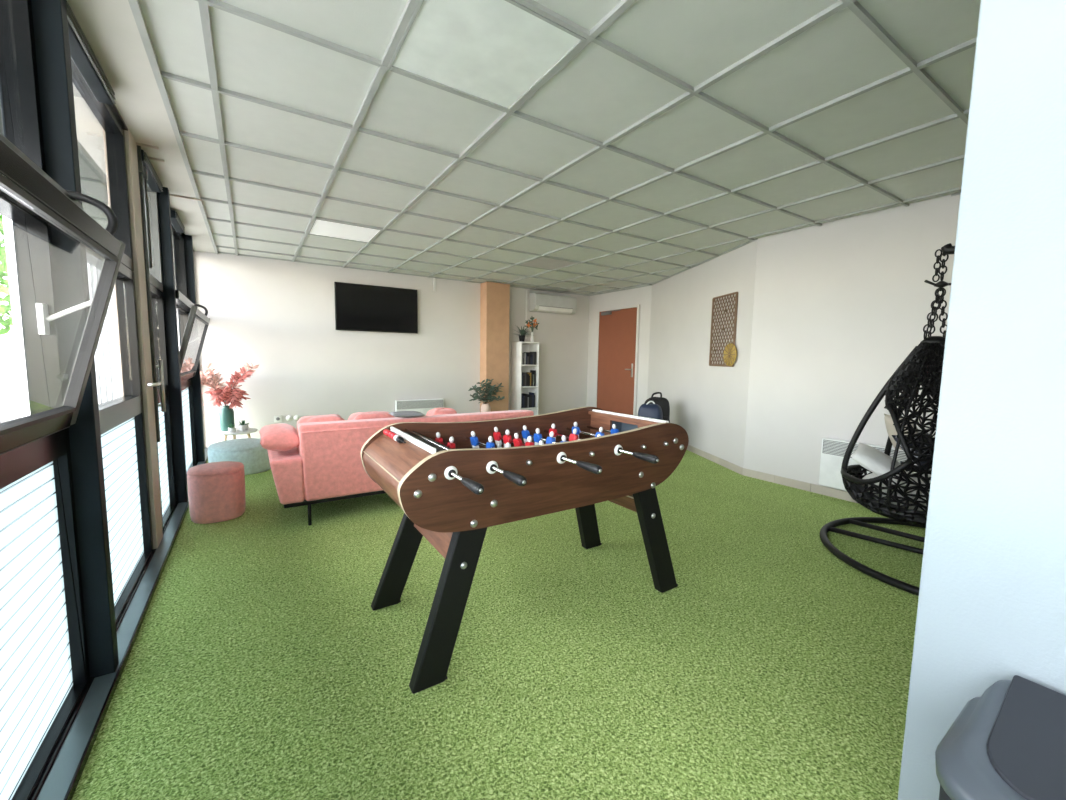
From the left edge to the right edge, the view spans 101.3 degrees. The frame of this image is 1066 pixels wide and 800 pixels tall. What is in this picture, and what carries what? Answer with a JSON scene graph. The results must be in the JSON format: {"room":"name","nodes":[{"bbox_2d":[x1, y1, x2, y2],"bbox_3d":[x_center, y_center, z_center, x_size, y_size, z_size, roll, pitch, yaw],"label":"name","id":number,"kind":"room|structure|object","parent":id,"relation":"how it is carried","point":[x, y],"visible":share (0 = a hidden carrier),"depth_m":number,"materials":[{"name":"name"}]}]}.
{"room":"common room","nodes":[
{"label":"common room","id":0,"kind":"room"},
{"bbox_2d":[30,448,207,799],"bbox_3d":[-1.759,0.953,1.850,0.164,0.032,8.230,-3,6,-33],"label":"trim","id":1,"kind":"structure","parent":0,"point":[59,780],"depth_m":1.46,"materials":[{"name":"metal"}]},
{"bbox_2d":[177,251,588,447],"bbox_3d":[-1.541,-0.714,6.825,6.370,2.606,0.150,-3,6,-33],"label":"wall","id":2,"kind":"structure","parent":0,"point":[277,316],"depth_m":6.02,"materials":[{"name":"white paint"}]},
{"bbox_2d":[0,0,118,677],"bbox_3d":[-1.559,-0.171,1.443,0.148,2.348,0.060,-3,6,-33],"label":"trim","id":3,"kind":"structure","parent":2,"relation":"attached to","point":[50,21],"depth_m":1.44,"materials":[{"name":"metal"}]},
{"bbox_2d":[0,0,125,799],"bbox_3d":[-1.069,-0.111,0.806,0.250,2.312,1.545,-3,6,-33],"label":"window","id":4,"kind":"structure","parent":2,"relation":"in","point":[44,661],"depth_m":1.30,"materials":[{"name":"black metal"}]},
{"bbox_2d":[0,101,144,260],"bbox_3d":[-3.948,-1.967,3.815,1.130,0.200,17.000,-3,6,-33],"label":"trim","id":5,"kind":"structure","parent":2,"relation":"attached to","point":[93,180],"depth_m":3.73,"materials":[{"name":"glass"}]},
{"bbox_2d":[71,58,160,623],"bbox_3d":[-1.887,-0.235,1.974,0.145,2.309,1.196,-3,6,-33],"label":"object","id":6,"kind":"structure","parent":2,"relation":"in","point":[122,422],"depth_m":2.27,"materials":[{"name":"black metal"}]},
{"bbox_2d":[66,0,115,104],"bbox_3d":[-1.743,-1.333,1.697,0.063,0.063,0.640,-3,6,-33],"label":"ventilator","id":7,"kind":"object","parent":6,"relation":"attached to","point":[82,54],"visible":0.74,"depth_m":1.70,"materials":[{"name":"metal"}]},
{"bbox_2d":[103,129,162,548],"bbox_3d":[-2.263,-0.296,2.489,0.103,2.320,0.195,-3,6,-33],"label":"door frame","id":8,"kind":"structure","parent":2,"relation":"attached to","point":[130,144],"depth_m":2.47,"materials":[{"name":"metal"}]},
{"bbox_2d":[111,104,193,251],"bbox_3d":[-1.751,-1.363,1.611,0.100,0.013,8.230,-3,6,-33],"label":"trim","id":9,"kind":"structure","parent":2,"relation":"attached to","point":[113,106],"depth_m":2.21,"materials":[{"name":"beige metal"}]},
{"bbox_2d":[137,145,176,528],"bbox_3d":[-2.497,-0.339,2.904,0.131,2.320,0.764,-3,6,-33],"label":"door","id":10,"kind":"structure","parent":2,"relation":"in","point":[148,198],"depth_m":3.10,"materials":[{"name":"black metal"}]},
{"bbox_2d":[141,149,162,192],"bbox_3d":[-2.444,-1.447,2.780,0.063,0.063,0.610,-3,6,-33],"label":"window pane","id":11,"kind":"object","parent":10,"relation":"attached to","point":[153,181],"visible":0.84,"depth_m":2.80,"materials":[{"name":"glass"}]},
{"bbox_2d":[157,187,187,502],"bbox_3d":[-2.725,-0.361,3.245,0.148,2.348,0.060,-3,6,-33],"label":"trim","id":12,"kind":"structure","parent":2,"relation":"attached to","point":[163,198],"depth_m":3.24,"materials":[{"name":"metal"}]},
{"bbox_2d":[169,194,209,472],"bbox_3d":[-3.055,-0.445,3.937,0.315,2.322,1.470,-3,6,-33],"label":"window","id":13,"kind":"structure","parent":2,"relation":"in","point":[193,326],"depth_m":4.18,"materials":[{"name":"black metal"}]},
{"bbox_2d":[170,210,184,232],"bbox_3d":[-3.120,-1.557,3.826,0.063,0.063,0.550,-3,6,-33],"label":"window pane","id":14,"kind":"object","parent":13,"relation":"attached to","point":[176,221],"visible":0.87,"depth_m":3.77,"materials":[{"name":"glass"}]},
{"bbox_2d":[178,235,204,461],"bbox_3d":[-3.552,-0.496,4.525,0.148,2.348,0.060,-3,6,-33],"label":"trim","id":15,"kind":"structure","parent":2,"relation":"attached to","point":[188,242],"depth_m":4.55,"materials":[{"name":"metal"}]},
{"bbox_2d":[274,415,281,422],"bbox_3d":[-3.313,0.245,5.680,0.090,0.090,0.014,-3,6,-33],"label":"wall socket","id":16,"kind":"object","parent":2,"relation":"attached to","point":[278,418],"visible":1,"depth_m":5.68,"materials":[{"name":"white plastic"}]},
{"bbox_2d":[286,415,292,420],"bbox_3d":[-3.205,0.240,5.752,0.080,0.080,0.008,-3,6,-33],"label":"wall socket","id":17,"kind":"object","parent":2,"relation":"attached to","point":[289,417],"visible":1,"depth_m":5.75,"materials":[{"name":"white plastic"}]},
{"bbox_2d":[334,282,417,333],"bbox_3d":[-2.201,-1.290,6.206,1.127,0.640,0.066,-3,6,-33],"label":"television","id":18,"kind":"object","parent":2,"relation":"attached to","point":[358,307],"visible":1,"depth_m":6.16,"materials":[{"name":"black plastic"}]},
{"bbox_2d":[395,399,443,415],"bbox_3d":[-1.720,0.199,6.659,0.740,0.415,0.092,-3,6,-33],"label":"radiator","id":19,"kind":"object","parent":2,"relation":"attached to","point":[423,406],"visible":0.52,"depth_m":6.61,"materials":[{"name":"metal"}]},
{"bbox_2d":[397,400,442,408],"bbox_3d":[-1.696,0.066,6.613,0.710,0.118,0.005,-3,6,-33],"label":"grille","id":20,"kind":"object","parent":19,"relation":"attached to","point":[401,404],"depth_m":6.60,"materials":[{"name":"metal"}]},
{"bbox_2d":[433,278,435,291],"bbox_3d":[-1.498,-1.749,6.641,0.035,0.202,0.019,-3,6,-33],"label":"cord cover","id":21,"kind":"object","parent":2,"relation":"attached to","point":[434,279],"visible":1,"depth_m":6.63,"materials":[{"name":"white plastic"}]},
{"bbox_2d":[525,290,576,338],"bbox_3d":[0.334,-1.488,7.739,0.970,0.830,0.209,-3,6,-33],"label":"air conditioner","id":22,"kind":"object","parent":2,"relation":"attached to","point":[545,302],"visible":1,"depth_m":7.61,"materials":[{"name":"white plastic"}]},
{"bbox_2d":[480,282,509,411],"bbox_3d":[-0.631,-0.708,7.186,0.420,2.352,0.228,-3,6,-33],"label":"column","id":23,"kind":"structure","parent":0,"point":[494,297],"depth_m":7.06,"materials":[{"name":"paint"}]},
{"bbox_2d":[72,450,925,799],"bbox_3d":[0.706,0.913,3.440,6.070,0.120,8.230,-3,6,-33],"label":"floor","id":24,"kind":"structure","parent":0,"point":[260,665],"depth_m":1.68,"materials":[{"name":"green carpet"}]},
{"bbox_2d":[187,461,245,523],"bbox_3d":[-2.262,0.646,3.136,0.332,0.378,0.332,-3,6,-33],"label":"pouf","id":25,"kind":"object","parent":24,"relation":"on","point":[216,490],"visible":1,"depth_m":3.01,"materials":[{"name":"pink fabric"}]},
{"bbox_2d":[214,428,257,440],"bbox_3d":[-3.415,0.494,5.041,0.424,0.287,0.424,-3,6,-33],"label":"side table","id":26,"kind":"object","parent":24,"relation":"on","point":[250,430],"visible":0.69,"depth_m":4.95,"materials":[{"name":"white wood"}]},
{"bbox_2d":[200,362,258,430],"bbox_3d":[-3.465,-0.039,4.973,0.582,0.784,0.313,-1,6,-19],"label":"vase","id":27,"kind":"object","parent":26,"relation":"on","point":[225,394],"visible":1,"depth_m":4.93,"materials":[{"name":"green ceramic"}]},
{"bbox_2d":[228,423,235,432],"bbox_3d":[-3.380,0.309,4.901,0.089,0.107,0.124,-3,6,-33],"label":"potted succulent","id":28,"kind":"object","parent":26,"relation":"on","point":[231,429],"visible":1,"depth_m":4.89,"materials":[{"name":"white ceramic"}]},
{"bbox_2d":[228,427,235,432],"bbox_3d":[-3.377,0.335,4.905,0.070,0.055,0.070,-3,6,-33],"label":"pot","id":29,"kind":"object","parent":28,"relation":"attached to","point":[230,429],"depth_m":4.88,"materials":[{"name":"white ceramic"}]},
{"bbox_2d":[238,420,248,430],"bbox_3d":[-3.341,0.290,5.039,0.135,0.121,0.126,-3,6,-33],"label":"potted succulent","id":30,"kind":"object","parent":26,"relation":"on","point":[242,426],"visible":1,"depth_m":5.02,"materials":[{"name":"white ceramic"}]},
{"bbox_2d":[239,424,248,430],"bbox_3d":[-3.338,0.317,5.048,0.090,0.065,0.089,-3,6,-33],"label":"pot","id":31,"kind":"object","parent":30,"relation":"attached to","point":[242,427],"depth_m":5.01,"materials":[{"name":"white ceramic"}]},
{"bbox_2d":[208,438,270,474],"bbox_3d":[-2.931,0.558,4.404,0.550,0.292,0.550,-3,6,-33],"label":"pouf","id":32,"kind":"object","parent":24,"relation":"on","point":[254,458],"visible":0.74,"depth_m":4.22,"materials":[{"name":"blue fabric"}]},
{"bbox_2d":[267,410,533,525],"bbox_3d":[-1.016,0.443,3.774,2.171,0.700,0.906,-3,6,-33],"label":"sofa","id":33,"kind":"object","parent":24,"relation":"on","point":[326,465],"visible":0.44,"depth_m":3.02,"materials":[{"name":"pink fabric"}]},
{"bbox_2d":[259,423,299,450],"bbox_3d":[-1.776,0.256,3.063,0.241,0.177,0.440,-3,6,-33],"label":"cushion","id":34,"kind":"object","parent":33,"relation":"on","point":[280,436],"visible":0.99,"depth_m":2.92,"materials":[{"name":"pink fabric"}]},
{"bbox_2d":[297,414,343,446],"bbox_3d":[-1.569,0.254,3.264,0.344,0.281,0.202,-3,6,-33],"label":"cushion","id":35,"kind":"object","parent":33,"relation":"on","point":[331,417],"visible":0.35,"depth_m":3.19,"materials":[{"name":"pink fabric"}]},
{"bbox_2d":[348,411,393,419],"bbox_3d":[-1.270,0.241,3.453,0.365,0.300,0.202,-3,6,-33],"label":"cushion","id":36,"kind":"object","parent":33,"relation":"on","point":[372,414],"visible":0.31,"depth_m":3.38,"materials":[{"name":"pink fabric"}]},
{"bbox_2d":[388,411,424,416],"bbox_3d":[-0.961,0.108,3.330,0.250,0.047,0.140,-3,6,-33],"label":"cushion","id":37,"kind":"object","parent":33,"relation":"on","point":[398,413],"visible":1,"depth_m":3.28,"materials":[{"name":"grey fabric"}]},
{"bbox_2d":[426,408,456,414],"bbox_3d":[-0.776,0.218,3.766,0.264,0.304,0.204,-3,6,-33],"label":"cushion","id":38,"kind":"object","parent":33,"relation":"on","point":[436,411],"visible":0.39,"depth_m":3.70,"materials":[{"name":"pink fabric"}]},
{"bbox_2d":[360,406,688,693],"bbox_3d":[0.019,0.529,2.075,1.448,0.883,1.032,-3,6,-33],"label":"table","id":39,"kind":"object","parent":24,"relation":"on","point":[451,482],"visible":1,"depth_m":1.79,"materials":[{"name":"brown wood"}]},
{"bbox_2d":[511,342,539,414],"bbox_3d":[-0.134,-0.269,7.494,0.365,1.435,0.300,-3,6,-33],"label":"bookcase","id":40,"kind":"object","parent":24,"relation":"on","point":[518,348],"visible":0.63,"depth_m":7.44,"materials":[{"name":"white wood"}]},
{"bbox_2d":[513,326,533,341],"bbox_3d":[-0.162,-1.118,7.325,0.424,0.284,0.280,-2,6,-24],"label":"potted plant","id":41,"kind":"object","parent":40,"relation":"on","point":[522,333],"visible":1,"depth_m":7.30,"materials":[{"name":"green plant"}]},
{"bbox_2d":[522,353,525,364],"bbox_3d":[-0.179,-0.698,7.391,0.024,0.197,0.184,-3,6,-33],"label":"book","id":42,"kind":"object","parent":40,"relation":"on","point":[524,354],"visible":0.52,"depth_m":7.32,"materials":[{"name":"grey paper"}]},
{"bbox_2d":[522,393,527,407],"bbox_3d":[-0.142,0.008,7.467,0.027,0.236,0.148,-3,6,-33],"label":"book","id":43,"kind":"object","parent":40,"relation":"on","point":[526,395],"visible":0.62,"depth_m":7.41,"materials":[{"name":"black paper"}]},
{"bbox_2d":[528,372,532,385],"bbox_3d":[-0.059,-0.357,7.495,0.031,0.231,0.173,-3,6,-33],"label":"book","id":44,"kind":"object","parent":40,"relation":"on","point":[528,372],"visible":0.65,"depth_m":7.42,"materials":[{"name":"black paper"}]},
{"bbox_2d":[524,317,538,341],"bbox_3d":[-0.009,-1.206,7.425,0.236,0.445,0.190,-3,6,-33],"label":"flower vase","id":45,"kind":"object","parent":40,"relation":"on","point":[534,320],"visible":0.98,"depth_m":7.42,"materials":[{"name":"white plant"}]},
{"bbox_2d":[530,370,535,385],"bbox_3d":[-0.003,-0.376,7.519,0.024,0.267,0.141,-3,6,-33],"label":"book","id":46,"kind":"object","parent":40,"relation":"on","point":[532,371],"visible":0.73,"depth_m":7.46,"materials":[{"name":"black paper"}]},
{"bbox_2d":[638,401,662,419],"bbox_3d":[1.432,0.342,5.386,0.303,0.673,0.200,4,6,27],"label":"sports bag","id":47,"kind":"object","parent":24,"relation":"on","point":[648,410],"visible":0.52,"depth_m":5.29,"materials":[{"name":"blue fabric"}]},
{"bbox_2d":[644,392,669,422],"bbox_3d":[1.636,0.274,5.765,0.336,0.757,0.358,1,5,0],"label":"backpack","id":48,"kind":"object","parent":24,"relation":"on","point":[662,402],"visible":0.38,"depth_m":5.68,"materials":[{"name":"black fabric"}]},
{"bbox_2d":[820,243,954,595],"bbox_3d":[2.486,0.019,2.482,1.320,1.894,1.320,1,5,-2],"label":"chair","id":49,"kind":"object","parent":24,"relation":"on","point":[923,366],"visible":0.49,"depth_m":2.60,"materials":[{"name":"black wicker"}]},
{"bbox_2d":[862,472,930,510],"bbox_3d":[2.432,0.575,2.735,0.602,0.183,0.600,-3,6,-33],"label":"seat cushion","id":50,"kind":"object","parent":49,"relation":"in","point":[872,475],"visible":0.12,"depth_m":2.63,"materials":[{"name":"grey fabric"}]},
{"bbox_2d":[851,443,900,482],"bbox_3d":[2.255,0.410,2.852,0.263,0.190,0.371,6,7,42],"label":"cushion","id":51,"kind":"object","parent":50,"relation":"on","point":[868,457],"visible":0.76,"depth_m":2.78,"materials":[{"name":"white fabric"}]},
{"bbox_2d":[884,414,918,449],"bbox_3d":[2.462,0.227,2.907,0.131,0.242,0.260,1,5,6],"label":"cushion","id":52,"kind":"object","parent":50,"relation":"on","point":[890,427],"visible":0.26,"depth_m":2.96,"materials":[{"name":"beige fabric"}]},
{"bbox_2d":[892,433,934,468],"bbox_3d":[2.449,0.314,2.728,0.360,0.190,0.197,-1,6,-21],"label":"cushion","id":53,"kind":"object","parent":50,"relation":"on","point":[893,436],"visible":0.17,"depth_m":2.68,"materials":[{"name":"grey fabric"}]},
{"bbox_2d":[935,675,1065,799],"bbox_3d":[0.850,0.816,0.588,0.278,0.619,0.472,-3,6,-33],"label":"waste bin","id":54,"kind":"object","parent":24,"relation":"on","point":[1008,742],"visible":1,"depth_m":0.69,"materials":[{"name":"plastic"}]},
{"bbox_3d":[-0.741,0.360,6.851,0.290,0.292,0.290,-3,6,-33],"label":"plant stand","id":55,"kind":"object","parent":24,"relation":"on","visible":0},
{"bbox_2d":[468,379,504,411],"bbox_3d":[-0.721,-0.060,6.808,0.679,0.550,0.346,-3,7,-35],"label":"potted plant","id":56,"kind":"object","parent":55,"relation":"on","point":[485,407],"visible":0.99,"depth_m":6.76,"materials":[{"name":"green plant"}]},
{"bbox_2d":[67,0,980,295],"bbox_3d":[0.681,-1.558,3.163,6.220,0.162,8.230,-3,6,-33],"label":"ceiling","id":57,"kind":"structure","parent":0,"point":[678,136],"depth_m":2.30,"materials":[{"name":"tile"}]},
{"bbox_2d":[136,142,158,149],"bbox_3d":[-2.210,-1.456,2.506,0.100,0.012,0.012,-3,6,-33],"label":"rail","id":58,"kind":"object","parent":57,"relation":"attached to","point":[139,144],"visible":1,"depth_m":2.50,"materials":[{"name":"beige metal"}]},
{"bbox_2d":[148,157,163,161],"bbox_3d":[-2.318,-1.474,2.673,0.100,0.012,0.012,-3,6,-33],"label":"rail","id":59,"kind":"object","parent":57,"relation":"attached to","point":[150,158],"visible":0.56,"depth_m":2.68,"materials":[{"name":"beige metal"}]},
{"bbox_2d":[308,219,381,242],"bbox_3d":[-1.825,-1.631,4.229,0.576,0.017,0.577,-3,6,-33],"label":"recessed light","id":60,"kind":"object","parent":57,"relation":"in","point":[324,228],"visible":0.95,"depth_m":4.22,"materials":[{"name":"plastic"}]},
{"bbox_2d":[388,0,585,110],"bbox_3d":[-0.200,-1.366,1.716,0.576,0.017,0.577,-3,6,-33],"label":"recessed light","id":61,"kind":"object","parent":57,"relation":"in","point":[492,52],"visible":0.88,"depth_m":1.69,"materials":[{"name":"plastic"}]},
{"bbox_2d":[519,257,578,270],"bbox_3d":[0.194,-1.724,5.524,0.576,0.017,0.577,-3,6,-33],"label":"recessed light","id":62,"kind":"object","parent":57,"relation":"in","point":[546,263],"visible":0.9,"depth_m":5.52,"materials":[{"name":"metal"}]},
{"bbox_2d":[586,286,651,415],"bbox_3d":[1.532,-0.760,7.796,0.150,2.606,1.540,-3,6,-33],"label":"wall","id":63,"kind":"structure","parent":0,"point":[641,296],"depth_m":7.44,"materials":[{"name":"white paint"}]},
{"bbox_2d":[595,305,640,415],"bbox_3d":[1.446,-0.586,7.711,0.095,2.073,1.020,-3,6,-33],"label":"door","id":64,"kind":"structure","parent":63,"relation":"attached to","point":[618,328],"depth_m":7.66,"materials":[{"name":"orange paint"}]},
{"bbox_2d":[647,240,757,467],"bbox_3d":[2.107,-0.556,5.759,0.150,2.606,2.750,0,5,-6],"label":"wall","id":65,"kind":"structure","parent":0,"point":[709,402],"depth_m":5.30,"materials":[{"name":"white paint"}]},
{"bbox_2d":[687,444,742,474],"bbox_3d":[2.009,0.603,5.861,0.010,0.075,2.748,0,5,-6],"label":"baseboard","id":66,"kind":"structure","parent":65,"relation":"attached to","point":[722,462],"depth_m":5.00,"materials":[{"name":"beige wood"}]},
{"bbox_2d":[709,292,737,366],"bbox_3d":[2.112,-0.770,4.877,0.022,0.790,0.505,0,5,-6],"label":"trellis","id":67,"kind":"object","parent":65,"relation":"attached to","point":[735,305],"visible":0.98,"depth_m":4.88,"materials":[{"name":"brown wood"}]},
{"bbox_2d":[723,343,736,365],"bbox_3d":[2.116,-0.487,4.700,0.018,0.244,0.246,0,5,-6],"label":"disc","id":68,"kind":"object","parent":67,"relation":"attached to","point":[730,352],"visible":1,"depth_m":4.68,"materials":[{"name":"gold wicker"}]},
{"bbox_2d":[743,195,959,491],"bbox_3d":[3.401,-0.241,2.670,0.150,2.606,4.231,-3,7,-33],"label":"wall","id":69,"kind":"structure","parent":0,"point":[839,306],"depth_m":3.75,"materials":[{"name":"white paint"}]},
{"bbox_2d":[743,468,858,503],"bbox_3d":[3.315,0.922,2.737,0.010,0.075,4.228,-3,7,-33],"label":"baseboard","id":70,"kind":"structure","parent":69,"relation":"attached to","point":[814,488],"depth_m":4.03,"materials":[{"name":"beige wood"}]},
{"bbox_2d":[819,438,931,490],"bbox_3d":[2.768,0.572,3.476,0.092,0.415,0.860,-3,6,-33],"label":"radiator","id":71,"kind":"object","parent":69,"relation":"attached to","point":[833,451],"visible":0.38,"depth_m":3.71,"materials":[{"name":"metal"}]},
{"bbox_2d":[822,440,931,469],"bbox_3d":[2.737,0.437,3.442,0.002,0.118,0.830,-3,6,-33],"label":"grille","id":72,"kind":"object","parent":71,"relation":"attached to","point":[830,448],"depth_m":3.67,"materials":[{"name":"metal"}]},
{"bbox_2d":[898,0,1065,799],"bbox_3d":[1.424,-0.004,0.079,0.180,2.366,1.992,-3,6,-33],"label":"wall partition","id":73,"kind":"structure","parent":0,"point":[991,609],"depth_m":0.80,"materials":[{"name":"white paint"}]},
{"label":"outside","id":74,"kind":"structure","parent":0,"visible":0},
{"bbox_2d":[1,381,122,422],"bbox_3d":[-22.517,1.194,-2.479,39.360,0.060,60.000,-3,6,-33],"label":"floor","id":75,"kind":"structure","parent":74,"point":[121,381],"depth_m":8.03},
{"bbox_2d":[0,214,13,334],"bbox_3d":[-14.110,-2.602,10.379,4.272,5.318,4.172,-4,7,-41],"label":"tree","id":76,"kind":"object","parent":75,"relation":"on","point":[4,309],"visible":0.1,"depth_m":10.66,"materials":[{"name":"green plant"}]},
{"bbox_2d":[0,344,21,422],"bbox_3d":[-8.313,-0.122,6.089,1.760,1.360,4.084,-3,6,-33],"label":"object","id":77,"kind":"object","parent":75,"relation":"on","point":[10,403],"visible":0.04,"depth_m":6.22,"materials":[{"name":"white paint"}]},
{"bbox_2d":[3,216,29,416],"bbox_3d":[-6.325,-2.149,5.337,0.150,5.600,0.150,-3,6,-33],"label":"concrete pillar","id":78,"kind":"structure","parent":75,"relation":"on","point":[8,230],"depth_m":5.36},
{"bbox_2d":[87,263,122,403],"bbox_3d":[-6.654,-1.997,6.324,0.828,5.100,0.130,-3,6,-33],"label":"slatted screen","id":79,"kind":"object","parent":75,"relation":"on","point":[107,357],"visible":0.02,"depth_m":6.57,"materials":[{"name":"white"}]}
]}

